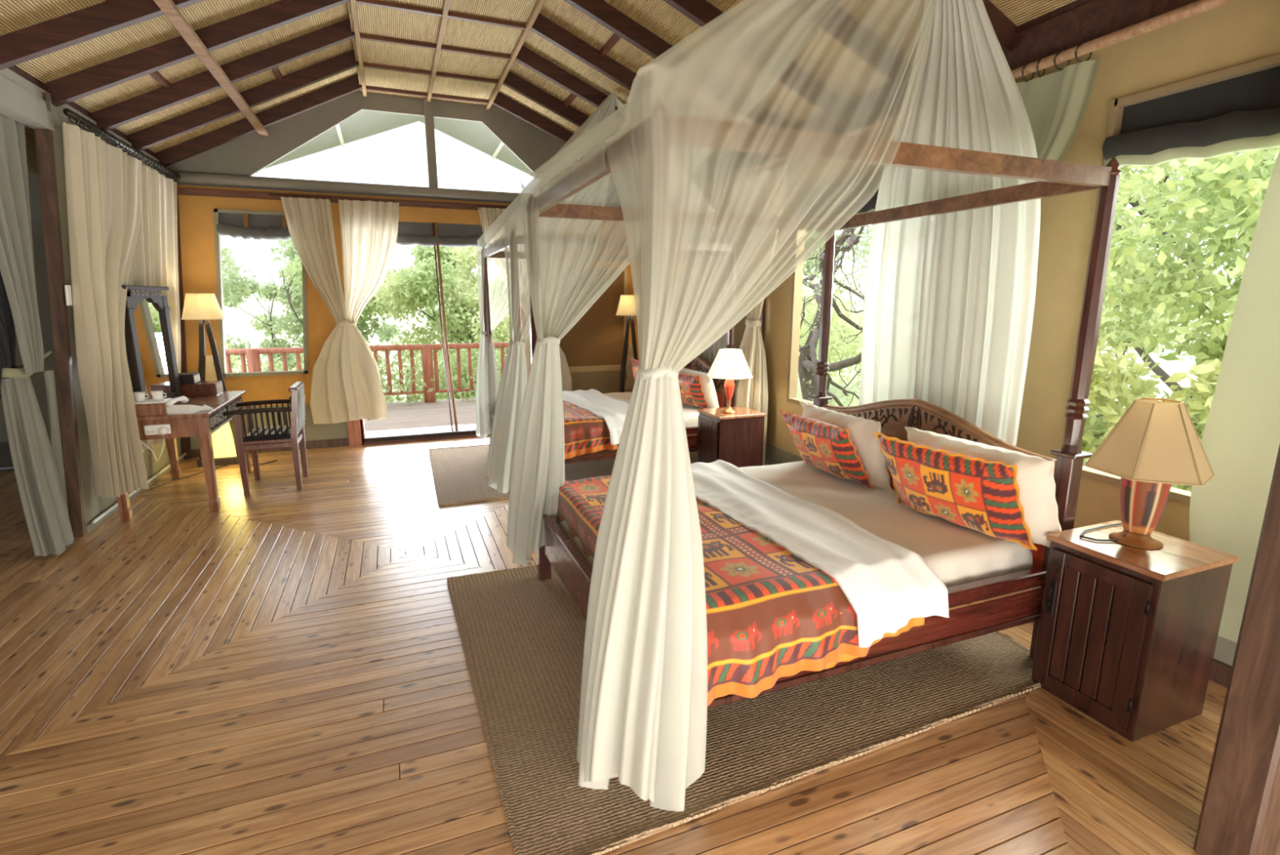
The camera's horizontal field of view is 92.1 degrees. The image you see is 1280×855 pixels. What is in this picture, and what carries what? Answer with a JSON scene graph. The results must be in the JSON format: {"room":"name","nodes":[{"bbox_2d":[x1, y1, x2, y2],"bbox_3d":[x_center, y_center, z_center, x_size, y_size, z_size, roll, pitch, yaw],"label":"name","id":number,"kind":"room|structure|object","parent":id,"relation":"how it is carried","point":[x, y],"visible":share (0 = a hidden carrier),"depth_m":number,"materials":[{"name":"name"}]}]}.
{"room":"hotel bedroom","nodes":[
{"label":"hotel bedroom","id":0,"kind":"room"},
{"bbox_2d":[0,170,62,441],"bbox_3d":[-6.385,-1.175,5.726,3.230,3.200,0.070,-5,12,-21],"label":"wall","id":1,"kind":"structure","parent":0,"point":[37,380],"depth_m":5.95,"materials":[{"name":"grey fabric"}]},
{"bbox_2d":[0,438,63,467],"bbox_3d":[-6.367,0.279,5.977,3.230,0.250,0.030,-5,12,-21],"label":"baseboard","id":2,"kind":"structure","parent":1,"relation":"attached to","point":[6,460],"depth_m":6.03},
{"bbox_2d":[52,125,186,524],"bbox_3d":[-4.242,-0.884,5.126,0.280,2.870,2.350,-5,12,-21],"label":"wall","id":3,"kind":"structure","parent":0,"point":[95,505],"depth_m":4.31,"materials":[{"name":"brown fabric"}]},
{"bbox_2d":[0,75,54,131],"bbox_3d":[-2.534,-1.330,0.909,0.100,0.160,6.420,-5,12,-21],"label":"trim","id":4,"kind":"structure","parent":3,"relation":"attached to","point":[17,104],"depth_m":3.57,"materials":[{"name":"grey fabric"}]},
{"bbox_2d":[0,113,74,555],"bbox_3d":[-3.624,-0.455,3.354,0.318,2.704,1.468,-5,12,-21],"label":"curtain","id":5,"kind":"object","parent":3,"relation":"hanging from","point":[37,462],"visible":1,"depth_m":3.78,"materials":[{"name":"fabric"}]},
{"bbox_2d":[34,92,86,537],"bbox_3d":[-3.791,-0.650,4.036,0.298,2.850,0.045,-5,12,-21],"label":"wooden post","id":6,"kind":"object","parent":3,"relation":"attached to","point":[43,137],"depth_m":4.02,"materials":[{"name":"brown wood"}]},
{"bbox_2d":[64,284,72,305],"bbox_3d":[-3.728,-0.862,4.023,0.025,0.130,0.055,-5,12,-21],"label":"light switch","id":7,"kind":"object","parent":3,"relation":"attached to","point":[67,287],"visible":1,"depth_m":4.01,"materials":[{"name":"white plastic"}]},
{"bbox_2d":[0,67,168,177],"bbox_3d":[-2.958,-1.604,1.945,0.080,0.180,8.720,-5,12,-21],"label":"trim","id":8,"kind":"structure","parent":3,"relation":"attached to","point":[58,116],"depth_m":3.94,"materials":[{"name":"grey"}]},
{"bbox_2d":[62,108,179,178],"bbox_3d":[-4.004,-2.187,4.883,0.044,0.044,2.220,-5,12,-21],"label":"curtain rod","id":9,"kind":"object","parent":3,"relation":"attached to","point":[67,112],"visible":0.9,"depth_m":4.43,"materials":[{"name":"brown wood"}]},
{"bbox_2d":[62,112,181,497],"bbox_3d":[-4.086,-0.957,5.037,0.341,2.517,2.294,-5,13,-22],"label":"curtain","id":10,"kind":"object","parent":9,"relation":"hanging from","point":[122,212],"visible":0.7,"depth_m":4.31,"materials":[{"name":"beige fabric"}]},
{"bbox_2d":[85,455,183,533],"bbox_3d":[-4.309,0.506,5.367,0.024,0.050,2.280,-5,12,-21],"label":"baseboard","id":11,"kind":"structure","parent":3,"relation":"attached to","point":[90,526],"depth_m":4.79,"materials":[{"name":"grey wood"}]},
{"bbox_2d":[165,89,639,448],"bbox_3d":[-2.230,-1.794,6.950,5.668,3.920,0.168,-5,12,-21],"label":"wall","id":12,"kind":"structure","parent":0,"point":[593,348],"depth_m":6.61,"materials":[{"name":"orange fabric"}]},
{"bbox_2d":[177,184,191,459],"bbox_3d":[-4.597,-1.023,6.150,0.298,2.730,0.070,-5,12,-21],"label":"trim","id":13,"kind":"structure","parent":12,"relation":"attached to","point":[185,443],"depth_m":6.15,"materials":[{"name":"brown wood"}]},
{"bbox_2d":[213,208,307,377],"bbox_3d":[-3.919,-1.377,6.423,0.933,1.665,0.134,-5,12,-21],"label":"window","id":14,"kind":"structure","parent":12,"relation":"in","point":[246,224],"depth_m":6.29,"materials":[{"name":"grey fabric"}]},
{"bbox_2d":[216,222,290,239],"bbox_3d":[-3.859,-2.004,6.318,0.790,0.167,0.134,-5,12,-21],"label":"rolled blind","id":15,"kind":"object","parent":14,"relation":"attached to","point":[246,230],"depth_m":6.26,"materials":[{"name":"grey fabric"}]},
{"bbox_2d":[190,437,349,457],"bbox_3d":[-3.944,0.214,6.690,1.700,0.090,0.030,-5,12,-21],"label":"baseboard","id":16,"kind":"structure","parent":12,"relation":"attached to","point":[195,453],"depth_m":6.81,"materials":[{"name":"brown wood"}]},
{"bbox_2d":[177,187,525,212],"bbox_3d":[-2.229,-2.442,6.772,5.300,0.060,0.050,-5,12,-21],"label":"trim","id":17,"kind":"structure","parent":12,"relation":"attached to","point":[180,191],"depth_m":6.15,"materials":[{"name":"brown wood"}]},
{"bbox_2d":[269,193,526,209],"bbox_3d":[-2.336,-2.437,6.702,2.950,0.024,0.024,-5,12,-21],"label":"curtain rod","id":18,"kind":"object","parent":12,"relation":"attached to","point":[270,194],"visible":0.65,"depth_m":6.60,"materials":[{"name":"brown wood"}]},
{"bbox_2d":[280,193,399,423],"bbox_3d":[-3.097,-1.231,6.632,1.117,2.363,0.288,-5,12,-21],"label":"door curtain","id":19,"kind":"object","parent":18,"relation":"hanging from","point":[346,385],"visible":1,"depth_m":6.56,"materials":[{"name":"beige fabric"}]},
{"bbox_2d":[477,204,572,391],"bbox_3d":[-1.320,-1.445,7.276,1.044,2.210,0.268,-5,12,-21],"label":"door curtain","id":20,"kind":"object","parent":18,"relation":"hanging from","point":[496,223],"visible":0.18,"depth_m":7.03,"materials":[{"name":"beige fabric"}]},
{"bbox_2d":[346,221,519,445],"bbox_3d":[-2.340,-1.085,7.100,2.030,2.470,0.142,-5,12,-21],"label":"door","id":21,"kind":"structure","parent":12,"relation":"in","point":[424,234],"depth_m":7.00,"materials":[{"name":"brown wood"}]},
{"bbox_2d":[395,234,486,247],"bbox_3d":[-2.286,-2.108,6.922,1.856,0.158,0.123,-5,12,-21],"label":"rolled blind","id":22,"kind":"object","parent":12,"relation":"attached to","point":[424,240],"depth_m":6.92,"materials":[{"name":"grey fabric"}]},
{"bbox_2d":[0,0,1142,177],"bbox_3d":[-0.759,-2.341,2.946,6.200,1.397,9.200,-5,12,-21],"label":"ceiling","id":23,"kind":"structure","parent":0,"point":[177,81],"depth_m":4.59,"materials":[{"name":"brown wood"}]},
{"bbox_2d":[0,435,1226,854],"bbox_3d":[-2.358,1.056,3.107,8.900,0.121,9.000,-5,12,-21],"label":"floor","id":24,"kind":"structure","parent":0,"point":[282,668],"depth_m":2.39,"materials":[{"name":"brown wood"}]},
{"bbox_2d":[116,390,251,521],"bbox_3d":[-3.774,0.178,5.165,0.662,0.775,1.300,-5,12,-21],"label":"writing desk","id":25,"kind":"object","parent":24,"relation":"on","point":[202,424],"visible":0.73,"depth_m":4.71,"materials":[{"name":"brown wood"}]},
{"bbox_2d":[134,402,167,416],"bbox_3d":[-3.626,-0.142,4.577,0.226,0.088,0.186,-5,12,-21],"label":"box","id":26,"kind":"object","parent":25,"relation":"on","point":[150,409],"visible":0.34,"depth_m":4.50,"materials":[{"name":"brown wood"}]},
{"bbox_2d":[133,390,172,404],"bbox_3d":[-3.643,-0.225,4.564,0.250,0.077,0.180,-5,12,-21],"label":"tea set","id":27,"kind":"object","parent":26,"relation":"on","point":[140,397],"visible":0.94,"depth_m":4.55,"materials":[{"name":"white ceramic"}]},
{"bbox_2d":[133,391,148,401],"bbox_3d":[-3.671,-0.226,4.541,0.094,0.065,0.072,-5,12,-21],"label":"cup","id":28,"kind":"object","parent":27,"relation":"on","point":[138,396],"depth_m":4.52,"materials":[{"name":"white ceramic"}]},
{"bbox_2d":[133,397,172,404],"bbox_3d":[-3.643,-0.193,4.571,0.250,0.012,0.180,-5,12,-21],"label":"tray","id":29,"kind":"object","parent":27,"relation":"on","point":[155,400],"depth_m":4.54,"materials":[{"name":"white ceramic"}]},
{"bbox_2d":[151,390,166,399],"bbox_3d":[-3.589,-0.239,4.605,0.094,0.065,0.072,-5,12,-21],"label":"cup","id":30,"kind":"object","parent":27,"relation":"on","point":[157,394],"depth_m":4.58,"materials":[{"name":"white ceramic"}]},
{"bbox_2d":[121,284,183,399],"bbox_3d":[-3.911,-0.653,4.946,0.075,0.940,0.660,-3,12,-13],"label":"mirror","id":31,"kind":"object","parent":25,"relation":"on","point":[148,336],"visible":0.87,"depth_m":4.93,"materials":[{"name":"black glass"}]},
{"bbox_2d":[143,423,171,435],"bbox_3d":[-3.544,0.020,4.524,0.156,0.074,0.058,-5,12,-21],"label":"power outlet","id":32,"kind":"object","parent":25,"relation":"attached to","point":[165,428],"visible":1,"depth_m":4.52,"materials":[{"name":"white plastic"}]},
{"bbox_2d":[140,434,164,461],"bbox_3d":[-3.588,0.082,4.504,0.194,0.355,0.033,-5,12,-21],"label":"power cable","id":33,"kind":"object","parent":32,"relation":"attached to","point":[141,442],"visible":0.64,"depth_m":4.54,"materials":[{"name":"white plastic"}]},
{"bbox_2d":[164,395,203,414],"bbox_3d":[-3.434,-0.172,4.659,0.160,0.113,0.243,-1,12,-7],"label":"telephone","id":34,"kind":"object","parent":25,"relation":"on","point":[184,408],"visible":1,"depth_m":4.58,"materials":[{"name":"white plastic"}]},
{"bbox_2d":[180,380,223,396],"bbox_3d":[-3.970,-0.344,5.511,0.369,0.108,0.236,-5,12,-21],"label":"wooden box","id":35,"kind":"object","parent":25,"relation":"on","point":[211,388],"visible":0.7,"depth_m":5.44,"materials":[{"name":"brown wood"}]},
{"bbox_2d":[178,372,200,384],"bbox_3d":[-4.044,-0.433,5.463,0.209,0.084,0.196,-5,12,-21],"label":"wooden box","id":36,"kind":"object","parent":35,"relation":"on","point":[185,378],"visible":0.74,"depth_m":5.41,"materials":[{"name":"black wood"}]},
{"bbox_2d":[200,404,213,410],"bbox_3d":[-3.368,-0.155,4.772,0.100,0.035,0.110,-7,14,-32],"label":"paper card","id":37,"kind":"object","parent":25,"relation":"on","point":[205,407],"visible":0.91,"depth_m":4.74,"materials":[{"name":"white paper"}]},
{"bbox_2d":[146,464,228,490],"bbox_3d":[-4.141,0.318,5.522,0.120,0.351,1.137,0,12,0],"label":"lamp flex","id":38,"kind":"object","parent":24,"relation":"on","point":[225,464],"visible":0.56,"depth_m":5.63,"materials":[{"name":"plastic"}]},
{"bbox_2d":[181,293,239,466],"bbox_3d":[-4.187,-0.456,6.031,0.391,1.668,0.350,-5,12,-21],"label":"floor lamp","id":39,"kind":"object","parent":24,"relation":"on","point":[202,307],"visible":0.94,"depth_m":5.97,"materials":[{"name":"black wood"}]},
{"bbox_2d":[222,381,308,495],"bbox_3d":[-3.219,0.075,5.390,0.565,0.885,0.520,-5,12,-21],"label":"armchair","id":40,"kind":"object","parent":24,"relation":"on","point":[278,437],"visible":1,"depth_m":5.23,"materials":[{"name":"brown wood"}]},
{"bbox_2d":[244,426,302,441],"bbox_3d":[-3.210,0.061,5.391,0.420,0.084,0.420,-5,12,-21],"label":"cushion","id":41,"kind":"object","parent":40,"relation":"on","point":[284,428],"depth_m":5.27,"materials":[{"name":"white fabric"}]},
{"bbox_2d":[294,383,305,434],"bbox_3d":[-2.998,-0.165,5.430,0.090,0.420,0.450,-5,12,-21],"label":"chair back","id":42,"kind":"object","parent":40,"relation":"on","point":[300,397],"depth_m":5.29,"materials":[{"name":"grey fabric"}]},
{"bbox_2d":[428,444,615,506],"bbox_3d":[-0.891,0.350,6.209,2.307,0.020,2.053,-5,12,-21],"label":"rug","id":43,"kind":"object","parent":24,"relation":"on","point":[459,473],"visible":0.27,"depth_m":5.83,"materials":[{"name":"carpet"}]},
{"bbox_2d":[480,229,735,463],"bbox_3d":[-0.380,-0.714,6.101,2.070,2.145,1.770,-5,12,-21],"label":"bed","id":44,"kind":"object","parent":43,"relation":"on","point":[699,364],"visible":0.27,"depth_m":5.69,"materials":[{"name":"brown wood"}]},
{"bbox_2d":[475,93,728,493],"bbox_3d":[-0.416,-1.360,5.912,2.463,3.360,2.048,-5,12,-21],"label":"net","id":45,"kind":"object","parent":44,"relation":"hanging from","point":[509,293],"visible":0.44,"depth_m":5.16,"materials":[{"name":"white fabric"}]},
{"bbox_2d":[603,391,702,426],"bbox_3d":[-0.375,-0.093,6.231,1.850,0.284,1.557,-5,12,-21],"label":"mattress","id":46,"kind":"object","parent":44,"relation":"on","point":[691,414],"visible":0.07,"depth_m":5.97,"materials":[{"name":"white fabric"}]},
{"bbox_2d":[562,399,617,458],"bbox_3d":[-0.884,-0.062,6.032,0.768,0.308,1.867,-5,12,-21],"label":"coverlet","id":47,"kind":"object","parent":46,"relation":"on","point":[585,432],"visible":0.25,"depth_m":5.28,"materials":[{"name":"fabric"}]},
{"bbox_2d":[562,388,629,444],"bbox_3d":[-0.440,-0.157,6.185,0.548,0.251,1.883,-5,12,-21],"label":"sheet","id":48,"kind":"object","parent":46,"relation":"on","point":[613,411],"visible":0.75,"depth_m":5.88,"materials":[{"name":"white fabric"}]},
{"bbox_2d":[630,357,639,379],"bbox_3d":[0.062,-0.547,6.742,0.201,0.385,0.603,-5,13,-23],"label":"patterned pillow","id":49,"kind":"object","parent":46,"relation":"on","point":[635,363],"visible":0.18,"depth_m":6.78,"materials":[{"name":"fabric"}]},
{"bbox_2d":[678,372,708,408],"bbox_3d":[0.452,-0.372,5.991,0.201,0.342,0.620,-6,13,-27],"label":"patterned pillow","id":50,"kind":"object","parent":46,"relation":"on","point":[691,386],"visible":0.61,"depth_m":5.80,"materials":[{"name":"fabric"}]},
{"bbox_2d":[678,367,719,408],"bbox_3d":[0.557,-0.374,6.000,0.212,0.385,0.702,-5,13,-22],"label":"pillow","id":51,"kind":"object","parent":46,"relation":"on","point":[708,385],"visible":0.41,"depth_m":5.72,"materials":[{"name":"white fabric"}]},
{"bbox_2d":[615,294,637,392],"bbox_3d":[-0.126,-0.786,7.638,0.391,1.668,0.350,-5,12,-21],"label":"floor lamp","id":52,"kind":"object","parent":24,"relation":"on","point":[626,307],"visible":0.61,"depth_m":7.57,"materials":[{"name":"black wood"}]},
{"bbox_2d":[696,405,765,467],"bbox_3d":[0.769,0.190,5.367,0.477,0.670,0.404,-5,12,-21],"label":"nightstand","id":53,"kind":"object","parent":24,"relation":"on","point":[736,439],"visible":0.62,"depth_m":5.20,"materials":[{"name":"brown wood"}]},
{"bbox_2d":[706,348,753,413],"bbox_3d":[0.753,-0.388,5.188,0.414,0.534,0.359,-7,14,-32],"label":"table lamp","id":54,"kind":"object","parent":53,"relation":"on","point":[729,364],"visible":1,"depth_m":5.06,"materials":[{"name":"white fabric"}]},
{"bbox_2d":[446,564,1040,854],"bbox_3d":[0.434,0.985,3.115,2.545,0.020,2.082,-5,12,-21],"label":"rug","id":55,"kind":"object","parent":24,"relation":"on","point":[522,635],"visible":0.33,"depth_m":2.44,"materials":[{"name":"carpet"}]},
{"bbox_2d":[525,96,1122,708],"bbox_3d":[0.629,-0.076,2.994,2.010,2.145,1.770,-5,12,-21],"label":"bed","id":56,"kind":"object","parent":55,"relation":"on","point":[980,607],"visible":0.48,"depth_m":2.51,"materials":[{"name":"brown wood"}]},
{"bbox_2d":[506,0,1040,811],"bbox_3d":[0.609,-0.675,2.801,2.365,3.405,2.075,-5,12,-21],"label":"net","id":57,"kind":"object","parent":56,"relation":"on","point":[949,301],"visible":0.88,"depth_m":2.81,"materials":[{"name":"white fabric"}]},
{"bbox_2d":[556,460,1032,587],"bbox_3d":[0.633,0.545,3.124,1.790,0.283,1.557,-5,12,-21],"label":"mattress","id":58,"kind":"object","parent":56,"relation":"on","point":[958,554],"visible":0.27,"depth_m":2.88,"materials":[{"name":"white fabric"}]},
{"bbox_2d":[557,475,868,706],"bbox_3d":[0.153,0.574,2.936,0.767,0.308,1.867,-5,12,-21],"label":"coverlet","id":59,"kind":"object","parent":58,"relation":"on","point":[771,614],"visible":0.41,"depth_m":2.20,"materials":[{"name":"fabric"}]},
{"bbox_2d":[690,459,949,647],"bbox_3d":[0.596,0.479,3.089,0.548,0.251,1.883,-5,12,-21],"label":"sheet","id":60,"kind":"object","parent":58,"relation":"on","point":[886,584],"visible":0.88,"depth_m":2.48,"materials":[{"name":"white fabric"}]},
{"bbox_2d":[824,612,924,669],"bbox_3d":[0.885,0.757,2.310,0.460,0.213,0.027,-5,12,-21],"label":"blanket hem","id":61,"kind":"object","parent":60,"relation":"hanging from","point":[916,621],"visible":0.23,"depth_m":2.34,"materials":[{"name":"orange fabric"}]},
{"bbox_2d":[778,409,875,488],"bbox_3d":[1.074,0.114,3.598,0.252,0.355,0.640,-4,12,-19],"label":"patterned pillow","id":62,"kind":"object","parent":58,"relation":"on","point":[830,448],"visible":1,"depth_m":3.44,"materials":[{"name":"fabric"}]},
{"bbox_2d":[799,401,893,492],"bbox_3d":[1.195,0.095,3.643,0.225,0.404,0.727,-3,12,-16],"label":"pillow","id":63,"kind":"object","parent":58,"relation":"on","point":[861,430],"visible":0.45,"depth_m":3.38,"materials":[{"name":"white fabric"}]},
{"bbox_2d":[873,432,1037,550],"bbox_3d":[1.399,0.269,2.794,0.256,0.400,0.704,-6,13,-26],"label":"patterned pillow","id":64,"kind":"object","parent":58,"relation":"on","point":[980,494],"visible":1,"depth_m":2.66,"materials":[{"name":"fabric"}]},
{"bbox_2d":[904,426,1061,547],"bbox_3d":[1.541,0.254,2.816,0.269,0.406,0.741,-5,13,-23],"label":"pillow","id":65,"kind":"object","parent":58,"relation":"on","point":[1036,482],"visible":0.44,"depth_m":2.53,"materials":[{"name":"white fabric"}]},
{"bbox_2d":[1031,520,1239,741],"bbox_3d":[1.930,0.785,2.467,0.477,0.670,0.424,-5,12,-21],"label":"nightstand","id":66,"kind":"object","parent":24,"relation":"on","point":[1126,637],"visible":0.99,"depth_m":2.32,"materials":[{"name":"brown wood"}]},
{"bbox_2d":[1079,397,1214,549],"bbox_3d":[1.957,0.173,2.380,0.414,0.564,0.359,-9,15,-38],"label":"table lamp","id":67,"kind":"object","parent":66,"relation":"on","point":[1155,446],"visible":1,"depth_m":2.30,"materials":[{"name":"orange fabric"}]},
{"bbox_2d":[1120,477,1171,534],"bbox_3d":[1.957,0.285,2.403,0.156,0.245,0.156,-9,15,-38],"label":"lamp base","id":68,"kind":"object","parent":67,"relation":"attached to","point":[1142,504],"depth_m":2.36,"materials":[{"name":"wood"}]},
{"bbox_2d":[1193,444,1279,854],"bbox_3d":[1.780,-0.160,1.527,0.265,2.900,0.130,-5,12,-21],"label":"wooden post","id":69,"kind":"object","parent":24,"relation":"on","point":[1240,814],"depth_m":1.67,"materials":[{"name":"brown wood"}]},
{"bbox_2d":[728,0,1279,665],"bbox_3d":[1.812,-0.711,4.083,0.080,2.950,8.770,-5,12,-21],"label":"wall","id":70,"kind":"structure","parent":0,"point":[1237,33],"depth_m":3.10,"materials":[{"name":"beige paint"}]},
{"bbox_2d":[786,164,884,404],"bbox_3d":[1.586,-0.962,4.588,0.134,1.780,1.490,-5,12,-21],"label":"window","id":71,"kind":"structure","parent":70,"relation":"in","point":[862,187],"depth_m":4.78,"materials":[{"name":"brown fabric"}]},
{"bbox_2d":[851,193,877,213],"bbox_3d":[1.585,-1.612,4.457,0.134,0.169,1.458,-5,12,-21],"label":"rolled blind","id":72,"kind":"object","parent":71,"relation":"attached to","point":[868,201],"depth_m":4.34,"materials":[{"name":"grey fabric"}]},
{"bbox_2d":[700,0,1199,177],"bbox_3d":[1.803,-2.081,3.771,0.080,0.180,8.720,-5,12,-21],"label":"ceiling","id":73,"kind":"structure","parent":70,"relation":"attached to","point":[1096,19],"depth_m":3.11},
{"bbox_2d":[720,0,1236,180],"bbox_3d":[1.631,-1.976,3.932,0.048,0.048,7.700,-5,12,-21],"label":"ceiling beam","id":74,"kind":"structure","parent":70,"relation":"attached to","point":[1199,6],"depth_m":2.81,"materials":[{"name":"brown wood"}]},
{"bbox_2d":[733,164,787,465],"bbox_3d":[0.975,-0.950,5.647,0.253,2.590,0.880,-4,12,-19],"label":"curtain","id":75,"kind":"object","parent":74,"relation":"hanging from","point":[749,393],"visible":0.29,"depth_m":5.55,"materials":[{"name":"beige fabric"}]},
{"bbox_2d":[1014,42,1101,160],"bbox_3d":[1.916,-0.647,3.469,0.088,2.473,0.950,-5,12,-21],"label":"curtain","id":76,"kind":"object","parent":74,"relation":"hanging from","point":[1055,104],"visible":0.09,"depth_m":3.00,"materials":[{"name":"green fabric"}]},
{"bbox_2d":[1189,150,1279,642],"bbox_3d":[2.567,-0.245,1.842,0.052,2.440,1.357,-5,13,-22],"label":"curtain","id":77,"kind":"object","parent":74,"relation":"hanging from","point":[1240,441],"visible":0.72,"depth_m":2.42,"materials":[{"name":"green fabric"}]},
{"bbox_2d":[764,463,1231,688],"bbox_3d":[1.788,0.698,4.335,0.028,0.090,8.720,-5,12,-21],"label":"baseboard","id":78,"kind":"structure","parent":70,"relation":"attached to","point":[1220,673],"depth_m":2.62,"materials":[{"name":"brown wood"}]},
{"bbox_2d":[1062,53,1279,503],"bbox_3d":[2.530,-0.483,2.252,0.134,1.780,1.760,-5,12,-21],"label":"window","id":79,"kind":"structure","parent":70,"relation":"in","point":[1236,108],"depth_m":2.59,"materials":[{"name":"brown fabric"}]},
{"bbox_2d":[1102,106,1279,159],"bbox_3d":[2.529,-1.133,2.121,0.134,0.169,1.726,-5,12,-21],"label":"rolled blind","id":80,"kind":"object","parent":79,"relation":"attached to","point":[1214,131],"depth_m":2.57,"materials":[{"name":"grey fabric"}]},
{"label":"outside","id":81,"kind":"structure","parent":0,"visible":0},
{"bbox_2d":[364,397,475,435],"bbox_3d":[-3.287,-0.019,8.748,7.400,0.220,3.163,-5,12,-21],"label":"deck","id":82,"kind":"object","parent":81,"point":[421,416],"visible":0.13,"depth_m":8.79,"materials":[{"name":"brown wood"}]},
{"bbox_2d":[225,342,509,402],"bbox_3d":[-3.809,-0.855,9.923,7.400,0.945,0.180,-5,12,-21],"label":"deck railing","id":83,"kind":"object","parent":82,"relation":"on","point":[253,358],"visible":0.26,"depth_m":9.91,"materials":[{"name":"brown wood"}]},
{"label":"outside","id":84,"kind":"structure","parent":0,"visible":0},
{"bbox_2d":[223,258,1242,466],"bbox_3d":[-5.427,-9.600,39.754,140.000,10.203,140.000,-5,12,-21],"label":"ground","id":85,"kind":"structure","parent":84,"point":[237,321],"depth_m":30.85,"materials":[{"name":"green plant"}]},
{"bbox_2d":[225,340,303,373],"bbox_3d":[-7.959,-0.271,11.524,5.360,2.909,6.028,-5,12,-21],"label":"tree","id":86,"kind":"object","parent":85,"relation":"on","point":[236,362],"visible":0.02,"depth_m":11.63,"materials":[{"name":"green plant"}]},
{"bbox_2d":[221,237,406,371],"bbox_3d":[-8.447,-1.962,15.547,4.811,6.009,5.154,0,12,2],"label":"tree","id":87,"kind":"object","parent":85,"relation":"on","point":[232,272],"visible":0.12,"depth_m":15.19,"materials":[{"name":"green plant"}]},
{"bbox_2d":[223,258,405,368],"bbox_3d":[-9.032,-2.073,17.796,5.297,5.341,3.284,-5,12,-21],"label":"tree","id":88,"kind":"object","parent":85,"relation":"on","point":[388,330],"visible":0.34,"depth_m":17.41,"materials":[{"name":"green plant"}]},
{"bbox_2d":[283,244,508,400],"bbox_3d":[-5.000,-2.056,15.973,6.904,6.019,5.478,-5,12,-21],"label":"tree","id":89,"kind":"object","parent":85,"relation":"on","point":[423,280],"visible":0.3,"depth_m":14.18,"materials":[{"name":"green plant"}]},
{"bbox_2d":[368,246,509,373],"bbox_3d":[-3.983,-1.849,15.683,4.840,5.759,4.446,4,12,17],"label":"tree","id":90,"kind":"object","parent":85,"relation":"on","point":[470,286],"visible":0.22,"depth_m":14.82,"materials":[{"name":"green plant"}]},
{"bbox_2d":[371,333,509,408],"bbox_3d":[-3.575,-0.409,12.318,5.482,2.882,5.748,-5,12,-21],"label":"tree","id":91,"kind":"object","parent":85,"relation":"on","point":[471,393],"visible":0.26,"depth_m":11.62,"materials":[{"name":"green plant"}]},
{"bbox_2d":[797,280,863,390],"bbox_3d":[4.802,-2.424,17.436,5.457,3.397,7.046,-5,12,-21],"label":"tree","id":92,"kind":"object","parent":85,"relation":"on","point":[833,339],"visible":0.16,"depth_m":14.94,"materials":[{"name":"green plant"}]},
{"bbox_2d":[798,225,871,406],"bbox_3d":[2.789,-1.196,8.965,4.830,4.987,5.932,-5,12,-21],"label":"tree","id":93,"kind":"object","parent":85,"relation":"on","point":[807,360],"visible":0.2,"depth_m":8.61,"materials":[{"name":"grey plant"}]},
{"bbox_2d":[802,225,871,293],"bbox_3d":[6.847,-7.849,24.628,8.385,7.482,7.796,-5,12,-21],"label":"tree","id":94,"kind":"object","parent":85,"relation":"on","point":[862,242],"visible":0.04,"depth_m":23.34,"materials":[{"name":"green plant"}]},
{"bbox_2d":[1080,244,1227,491],"bbox_3d":[4.596,0.003,5.769,3.939,4.110,2.840,-7,14,-32],"label":"tree","id":95,"kind":"object","parent":85,"relation":"on","point":[1104,388],"visible":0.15,"depth_m":4.62,"materials":[{"name":"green plant"}]},
{"bbox_2d":[1099,146,1277,394],"bbox_3d":[8.112,-2.047,7.969,5.747,6.826,6.961,-4,12,-18],"label":"tree","id":96,"kind":"object","parent":85,"relation":"on","point":[1157,370],"visible":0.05,"depth_m":8.56,"materials":[{"name":"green plant"}]},
{"bbox_2d":[1102,146,1279,415],"bbox_3d":[5.102,-0.500,5.181,4.896,5.317,4.042,10,15,41],"label":"tree","id":97,"kind":"object","parent":85,"relation":"on","point":[1233,193],"visible":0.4,"depth_m":4.47,"materials":[{"name":"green plant"}]},
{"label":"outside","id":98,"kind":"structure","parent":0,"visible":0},
{"bbox_2d":[257,110,535,177],"bbox_3d":[-2.796,-3.717,8.110,7.200,1.520,2.980,-5,12,-21],"label":"tent fly","id":99,"kind":"object","parent":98,"point":[364,124],"visible":0.2,"depth_m":8.88,"materials":[{"name":"grey fabric"}]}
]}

